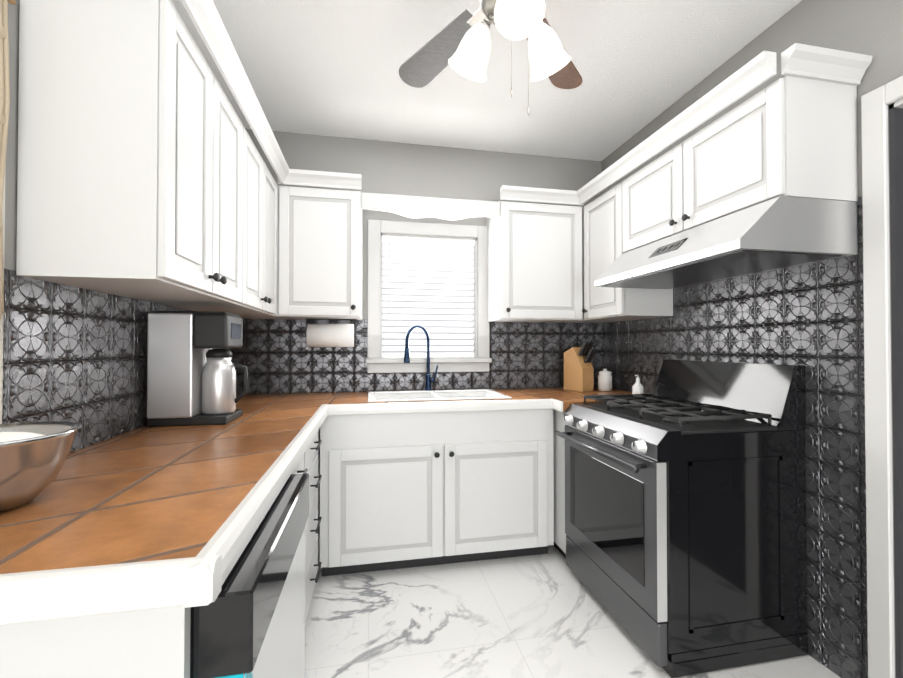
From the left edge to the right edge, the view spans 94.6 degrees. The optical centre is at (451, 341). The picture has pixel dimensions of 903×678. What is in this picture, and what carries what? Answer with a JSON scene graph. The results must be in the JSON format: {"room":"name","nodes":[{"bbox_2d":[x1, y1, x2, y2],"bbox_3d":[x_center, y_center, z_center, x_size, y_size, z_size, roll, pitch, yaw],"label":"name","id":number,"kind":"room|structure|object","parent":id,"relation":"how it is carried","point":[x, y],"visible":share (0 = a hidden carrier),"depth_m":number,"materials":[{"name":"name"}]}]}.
{"room":"kitchen","nodes":[
{"label":"kitchen","id":0,"kind":"room"},
{"bbox_2d":[0,0,19,423],"bbox_3d":[-0.678,-0.103,-1.292,0.122,2.630,8.020,0,-1,-11],"label":"wall","id":1,"kind":"structure","parent":0,"point":[9,210],"depth_m":1.01,"materials":[{"name":"grey paint"}]},
{"bbox_2d":[0,0,15,318],"bbox_3d":[-1.037,-0.381,0.944,0.021,0.877,0.100,0,-1,-11],"label":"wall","id":2,"kind":"structure","parent":1,"relation":"attached to","point":[4,86],"depth_m":0.96,"materials":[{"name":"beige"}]},
{"bbox_2d":[2,269,237,451],"bbox_3d":[-1.220,0.093,1.805,0.004,0.510,1.672,0,-1,-11],"label":"backsplash","id":3,"kind":"structure","parent":1,"relation":"attached to","point":[76,354],"depth_m":1.23,"materials":[{"name":"tile"}]},
{"bbox_2d":[16,0,243,307],"bbox_3d":[-0.973,-0.537,1.411,0.325,0.761,0.729,0,-1,-11],"label":"upper cabinet","id":4,"kind":"object","parent":1,"relation":"attached to","point":[144,174],"depth_m":1.07,"materials":[{"name":"grey wood"}]},
{"bbox_2d":[183,112,287,319],"bbox_3d":[-1.063,-0.530,2.026,0.384,0.761,0.748,0,-1,-11],"label":"upper cabinet","id":5,"kind":"object","parent":1,"relation":"attached to","point":[263,203],"depth_m":2.04,"materials":[{"name":"grey wood"}]},
{"bbox_2d":[245,128,600,357],"bbox_3d":[-0.137,-0.054,2.959,2.810,2.630,0.120,0,-1,-11],"label":"wall","id":6,"kind":"structure","parent":0,"point":[395,168],"depth_m":2.90,"materials":[{"name":"grey paint"}]},
{"bbox_2d":[288,176,363,319],"bbox_3d":[-0.804,-0.523,2.573,0.490,0.761,0.384,0,-1,-11],"label":"upper cabinet","id":7,"kind":"object","parent":6,"relation":"attached to","point":[325,225],"depth_m":2.45,"materials":[{"name":"grey wood"}]},
{"bbox_2d":[305,319,356,346],"bbox_3d":[-0.764,-0.052,2.649,0.320,0.178,0.148,0,-1,-11],"label":"paper towel holder","id":8,"kind":"object","parent":7,"relation":"attached to","point":[330,335],"visible":1,"depth_m":2.59,"materials":[{"name":"white paper"}]},
{"bbox_2d":[238,319,601,393],"bbox_3d":[-0.125,0.381,2.893,2.570,1.760,0.004,0,-1,-11],"label":"backsplash","id":9,"kind":"structure","parent":6,"relation":"attached to","point":[278,359],"depth_m":2.81,"materials":[{"name":"tile"}]},
{"bbox_2d":[366,220,491,372],"bbox_3d":[-0.157,-0.301,2.933,0.870,1.035,0.170,0,-1,-11],"label":"window","id":10,"kind":"structure","parent":6,"relation":"in","point":[376,362],"depth_m":2.87,"materials":[{"name":"grey wood"}]},
{"bbox_2d":[382,236,474,357],"bbox_3d":[-0.158,-0.309,2.941,0.880,1.050,0.055,0,-1,-11],"label":"window blinds","id":11,"kind":"object","parent":10,"relation":"attached to","point":[428,284],"visible":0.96,"depth_m":2.94,"materials":[{"name":"grey plastic"}]},
{"bbox_2d":[484,192,591,322],"bbox_3d":[0.577,-0.520,2.842,0.595,0.761,0.384,0,-1,-11],"label":"upper cabinet","id":12,"kind":"object","parent":6,"relation":"attached to","point":[533,249],"depth_m":2.71,"materials":[{"name":"grey wood"}]},
{"bbox_2d":[172,0,801,160],"bbox_3d":[0.629,-1.465,-0.961,2.810,0.100,8.140,0,-1,-11],"label":"ceiling","id":13,"kind":"structure","parent":0,"point":[325,67],"depth_m":2.11,"materials":[{"name":"white paint"}]},
{"bbox_2d":[398,0,582,115],"bbox_3d":[0.178,-1.045,1.310,1.194,0.684,1.188,0,-1,-11],"label":"ceiling fan","id":14,"kind":"object","parent":13,"relation":"hanging from","point":[461,44],"visible":1,"depth_m":1.40,"materials":[{"name":"silver metal"}]},
{"bbox_2d":[305,545,840,677],"bbox_3d":[0.629,1.265,-0.993,2.810,0.100,8.140,0,-1,-11],"label":"floor","id":15,"kind":"structure","parent":0,"point":[548,615],"depth_m":1.80,"materials":[{"name":"stone"}]},
{"bbox_2d":[24,453,307,677],"bbox_3d":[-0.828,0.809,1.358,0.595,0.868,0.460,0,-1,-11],"label":"base cabinet","id":16,"kind":"object","parent":15,"relation":"on","point":[158,645],"depth_m":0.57,"materials":[{"name":"grey wood"}]},
{"bbox_2d":[0,393,327,632],"bbox_3d":[-0.856,0.350,1.612,0.635,0.056,2.230,0,-1,-11],"label":"countertop","id":17,"kind":"structure","parent":16,"relation":"on","point":[144,521],"depth_m":0.75,"materials":[{"name":"orange tile"}]},
{"bbox_2d":[0,421,80,511],"bbox_3d":[-0.876,0.245,0.789,0.260,0.140,0.260,0,-1,-11],"label":"mixing bowl","id":18,"kind":"object","parent":17,"relation":"on","point":[33,456],"visible":1,"depth_m":0.78,"materials":[{"name":"silver metal"}]},
{"bbox_2d":[147,311,248,426],"bbox_3d":[-1.007,0.105,1.708,0.334,0.441,0.210,0,-1,-11],"label":"coffee maker","id":19,"kind":"object","parent":17,"relation":"on","point":[191,376],"visible":1,"depth_m":1.61,"materials":[{"name":"silver metal"}]},
{"bbox_2d":[190,473,308,677],"bbox_3d":[-0.649,0.806,0.852,0.602,0.862,0.596,0,-1,-11],"label":"dishwasher","id":20,"kind":"object","parent":15,"relation":"on","point":[249,622],"visible":0.4,"depth_m":0.73,"materials":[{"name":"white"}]},
{"bbox_2d":[308,433,319,612],"bbox_3d":[-0.908,0.814,1.770,0.595,0.868,0.520,0,-1,-11],"label":"base cabinet","id":21,"kind":"object","parent":15,"relation":"on","point":[314,453],"depth_m":1.90,"materials":[{"name":"grey wood"}]},
{"bbox_2d":[320,405,555,575],"bbox_3d":[-0.103,0.823,2.566,1.290,0.868,0.635,0,-1,-11],"label":"base cabinet","id":22,"kind":"object","parent":15,"relation":"on","point":[408,488],"depth_m":2.26,"materials":[{"name":"grey wood"}]},
{"bbox_2d":[324,387,631,412],"bbox_3d":[0.241,0.361,2.585,1.960,0.056,0.740,0,-1,-11],"label":"countertop","id":23,"kind":"structure","parent":22,"relation":"on","point":[521,398],"depth_m":2.32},
{"bbox_2d":[404,325,437,388],"bbox_3d":[-0.200,0.114,2.716,0.235,0.447,0.190,0,-1,-11],"label":"faucet","id":24,"kind":"object","parent":23,"relation":"on","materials":[{"name":"blue metal"}]},
{"bbox_2d":[368,389,511,400],"bbox_3d":[-0.095,0.426,2.557,0.820,0.202,0.455,0,-1,-11],"label":"sink","id":25,"kind":"object","parent":23,"relation":"in","point":[428,394],"depth_m":2.69,"materials":[{"name":"white ceramic"}]},
{"bbox_2d":[564,342,596,391],"bbox_3d":[0.894,0.172,2.866,0.108,0.336,0.223,0,-1,-31],"label":"knife block","id":26,"kind":"object","parent":23,"relation":"on","point":[578,371],"visible":1,"depth_m":2.83,"materials":[{"name":"brown wood"}]},
{"bbox_2d":[598,369,611,390],"bbox_3d":[1.050,0.263,2.850,0.092,0.152,0.092,0,-1,-11],"label":"ceramic canister","id":27,"kind":"object","parent":23,"relation":"on","point":[604,379],"visible":1,"depth_m":2.81,"materials":[{"name":"white ceramic"}]},
{"bbox_2d":[632,375,643,393],"bbox_3d":[1.097,0.266,2.452,0.064,0.138,0.063,0,-1,-11],"label":"soap dispenser","id":28,"kind":"object","parent":23,"relation":"on","point":[637,387],"visible":0.67,"depth_m":2.43,"materials":[{"name":"white ceramic"}]},
{"bbox_2d":[556,409,565,557],"bbox_3d":[0.881,0.825,2.704,0.655,0.868,0.740,0,-1,-11],"label":"base cabinet","id":29,"kind":"object","parent":15,"relation":"on","point":[560,442],"depth_m":2.35,"materials":[{"name":"grey wood"}]},
{"bbox_2d":[555,359,807,677],"bbox_3d":[0.977,0.672,1.957,0.739,1.145,0.763,0,-1,-11],"label":"gas range","id":30,"kind":"object","parent":15,"relation":"on","point":[685,507],"visible":1,"depth_m":1.62,"materials":[{"name":"black metal"}]},
{"bbox_2d":[601,0,902,677],"bbox_3d":[1.961,-0.097,-0.778,0.120,2.630,8.020,0,-1,-11],"label":"wall","id":31,"kind":"structure","parent":0,"point":[874,28],"depth_m":1.59,"materials":[{"name":"grey paint"}]},
{"bbox_2d":[580,172,672,322],"bbox_3d":[1.049,-0.523,2.559,0.386,0.761,0.508,0,-1,-11],"label":"upper cabinet","id":32,"kind":"object","parent":31,"relation":"attached to","point":[604,220],"depth_m":2.49,"materials":[{"name":"grey wood"}]},
{"bbox_2d":[594,196,857,288],"bbox_3d":[1.122,-0.398,1.899,0.495,0.192,0.926,0,-1,-11],"label":"steel range hood","id":33,"kind":"object","parent":31,"relation":"attached to","point":[780,232],"visible":1,"depth_m":1.52,"materials":[{"name":"white metal"}]},
{"bbox_2d":[602,196,867,677],"bbox_3d":[1.300,0.374,2.288,0.004,1.760,1.680,0,-1,-11],"label":"backsplash","id":34,"kind":"structure","parent":31,"relation":"attached to","point":[811,315],"depth_m":1.62,"materials":[{"name":"tile"}]},
{"bbox_2d":[628,68,860,251],"bbox_3d":[1.205,-0.704,1.920,0.325,0.415,0.930,0,-1,-11],"label":"upper cabinet","id":35,"kind":"object","parent":31,"relation":"attached to","point":[796,136],"depth_m":1.52,"materials":[{"name":"grey wood"}]},
{"bbox_2d":[861,75,902,677],"bbox_3d":[1.606,0.183,0.993,0.138,2.110,0.980,0,-1,-11],"label":"door frame","id":36,"kind":"structure","parent":31,"relation":"attached to","point":[878,335],"depth_m":1.41,"materials":[{"name":"white wood"}]}
]}

